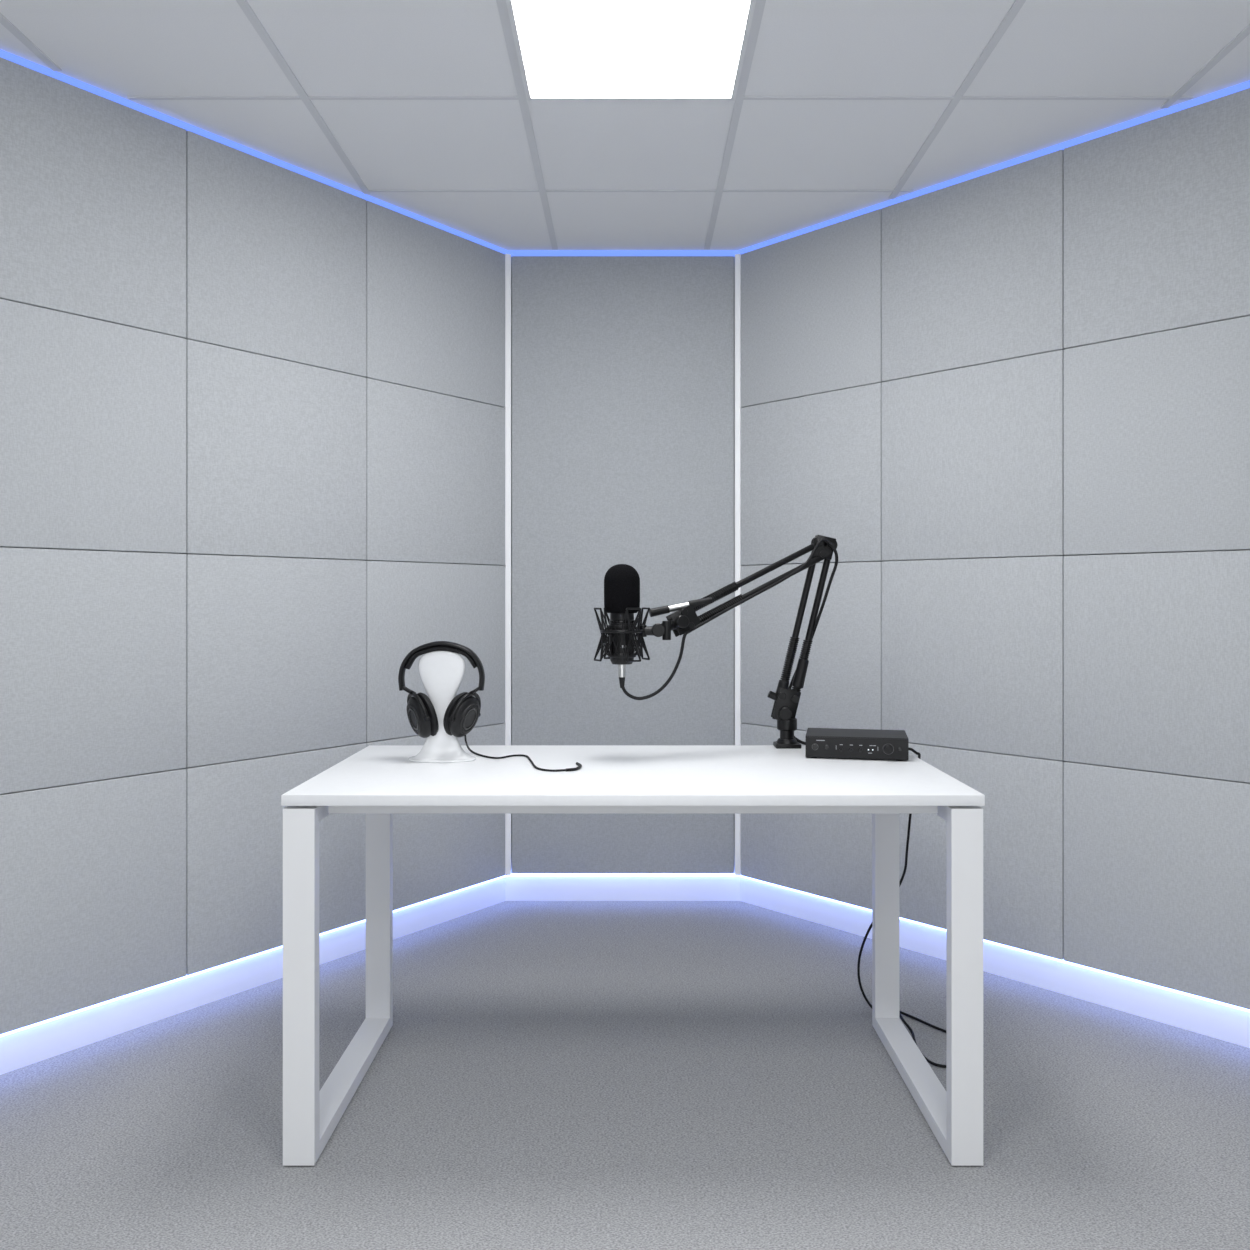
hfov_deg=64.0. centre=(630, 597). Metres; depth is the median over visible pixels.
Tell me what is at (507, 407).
trim
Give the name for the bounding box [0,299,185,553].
acoustic panel
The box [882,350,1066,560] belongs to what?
acoustic panel
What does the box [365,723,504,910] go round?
acoustic panel
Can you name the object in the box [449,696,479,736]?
ear cup
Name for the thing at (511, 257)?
wall
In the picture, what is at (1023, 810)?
acoustic panel
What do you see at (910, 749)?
power cord
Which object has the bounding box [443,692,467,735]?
cushion
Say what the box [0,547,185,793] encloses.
acoustic panel
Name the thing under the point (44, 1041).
baseboard
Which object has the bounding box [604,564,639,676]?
microphone
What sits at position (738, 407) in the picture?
trim
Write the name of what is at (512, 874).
light strip
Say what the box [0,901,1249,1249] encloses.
floor
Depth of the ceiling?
2.58 m
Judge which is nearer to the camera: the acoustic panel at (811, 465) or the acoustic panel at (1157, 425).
the acoustic panel at (1157, 425)
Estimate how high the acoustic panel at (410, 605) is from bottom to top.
0.580 m
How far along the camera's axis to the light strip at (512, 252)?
3.71 m
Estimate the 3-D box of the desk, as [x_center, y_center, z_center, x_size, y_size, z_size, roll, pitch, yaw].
[0.004,0.760,2.314,1.394,0.740,0.668,0,0,0]
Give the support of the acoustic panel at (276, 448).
attached to the wall at (4, 547)
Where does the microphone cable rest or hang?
attached to the boom arm
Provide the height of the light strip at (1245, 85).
0.016 m
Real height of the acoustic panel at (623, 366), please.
2.288 m
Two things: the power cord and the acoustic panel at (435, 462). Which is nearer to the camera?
the power cord
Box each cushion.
[404,646,476,668]
[417,692,438,735]
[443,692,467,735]
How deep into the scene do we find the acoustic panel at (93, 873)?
2.50 m
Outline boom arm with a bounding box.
[594,535,837,748]
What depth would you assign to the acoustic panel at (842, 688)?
3.43 m
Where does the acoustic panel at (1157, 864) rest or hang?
attached to the wall at (1230, 550)
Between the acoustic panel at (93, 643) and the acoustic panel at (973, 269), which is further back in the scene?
the acoustic panel at (973, 269)
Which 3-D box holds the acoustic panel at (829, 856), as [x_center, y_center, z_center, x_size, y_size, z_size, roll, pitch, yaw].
[0.622,0.744,3.490,0.036,0.562,0.597,0,0,-43]
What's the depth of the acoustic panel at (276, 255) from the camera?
2.92 m
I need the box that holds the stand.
[408,651,475,762]
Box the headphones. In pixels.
[398,641,581,771]
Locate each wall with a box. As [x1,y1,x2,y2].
[4,547,502,565]
[511,257,734,872]
[743,550,1241,565]
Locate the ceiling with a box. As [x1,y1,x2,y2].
[0,0,1249,249]
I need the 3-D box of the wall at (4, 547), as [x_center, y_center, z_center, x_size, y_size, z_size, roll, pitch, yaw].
[-1.325,-0.080,2.625,0.090,2.420,2.830,0,0,37]
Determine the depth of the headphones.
2.39 m
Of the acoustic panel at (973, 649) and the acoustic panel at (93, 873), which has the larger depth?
the acoustic panel at (973, 649)
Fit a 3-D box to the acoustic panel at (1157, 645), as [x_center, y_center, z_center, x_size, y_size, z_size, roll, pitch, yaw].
[1.440,0.171,2.620,0.036,0.580,0.600,0,0,-43]
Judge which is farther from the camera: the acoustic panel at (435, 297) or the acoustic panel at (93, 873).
the acoustic panel at (435, 297)
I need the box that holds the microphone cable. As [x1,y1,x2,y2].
[619,538,837,744]
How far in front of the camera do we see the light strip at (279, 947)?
2.74 m
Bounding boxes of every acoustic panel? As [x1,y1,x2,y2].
[0,57,185,337]
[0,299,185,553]
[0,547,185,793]
[0,768,185,1033]
[182,339,365,559]
[184,131,365,376]
[184,743,365,974]
[186,554,365,767]
[365,201,504,406]
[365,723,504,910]
[366,378,504,564]
[366,561,504,741]
[512,256,733,872]
[741,209,881,406]
[741,383,881,564]
[741,562,881,729]
[741,723,871,909]
[882,150,1063,381]
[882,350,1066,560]
[882,556,1063,760]
[899,743,1065,959]
[1064,88,1249,348]
[1064,316,1249,554]
[1064,550,1249,782]
[1064,761,1249,1009]
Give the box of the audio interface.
[806,728,908,760]
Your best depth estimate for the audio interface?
2.41 m
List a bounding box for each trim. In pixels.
[503,254,510,874]
[735,254,742,874]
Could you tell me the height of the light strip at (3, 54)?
0.016 m
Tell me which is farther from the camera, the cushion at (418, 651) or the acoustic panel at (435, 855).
the acoustic panel at (435, 855)
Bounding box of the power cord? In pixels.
[857,748,945,1067]
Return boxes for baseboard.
[0,877,504,1074]
[505,876,739,900]
[740,877,1249,1047]
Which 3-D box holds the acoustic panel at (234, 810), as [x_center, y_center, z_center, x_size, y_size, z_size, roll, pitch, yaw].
[-1.037,0.744,2.962,0.037,0.562,0.598,0,0,37]
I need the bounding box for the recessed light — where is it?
[506,0,755,100]
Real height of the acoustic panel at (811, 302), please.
0.565 m
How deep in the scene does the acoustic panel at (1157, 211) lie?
2.64 m
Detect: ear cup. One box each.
[407,696,430,737]
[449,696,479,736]
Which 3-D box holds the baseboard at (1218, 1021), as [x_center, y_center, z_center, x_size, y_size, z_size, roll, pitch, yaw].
[1.367,1.082,2.715,0.013,0.096,2.828,0,0,-43]
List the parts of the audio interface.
volume knob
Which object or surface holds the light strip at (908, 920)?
attached to the wall at (1230, 550)
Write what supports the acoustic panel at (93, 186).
attached to the wall at (4, 547)
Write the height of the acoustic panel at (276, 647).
0.580 m
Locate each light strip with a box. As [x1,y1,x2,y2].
[0,49,506,253]
[0,875,506,1036]
[507,250,737,256]
[507,873,738,875]
[738,80,1249,253]
[739,875,1249,1011]
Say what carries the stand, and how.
on the desk
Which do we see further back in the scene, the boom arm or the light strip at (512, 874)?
the light strip at (512, 874)
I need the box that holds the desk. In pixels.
[281,745,984,1165]
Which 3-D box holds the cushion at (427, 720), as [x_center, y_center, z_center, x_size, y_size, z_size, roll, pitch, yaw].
[-0.493,0.281,2.407,0.044,0.108,0.102,0,0,-35]
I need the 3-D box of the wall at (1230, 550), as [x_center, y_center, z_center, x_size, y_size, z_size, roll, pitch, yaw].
[1.377,-0.080,2.726,0.090,2.420,2.830,0,0,-43]
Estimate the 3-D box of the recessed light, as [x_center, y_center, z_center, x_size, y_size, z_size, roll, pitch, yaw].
[0.000,-1.284,2.283,0.536,0.010,0.576,0,0,0]
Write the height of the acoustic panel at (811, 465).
0.582 m
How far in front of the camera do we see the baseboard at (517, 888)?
3.73 m

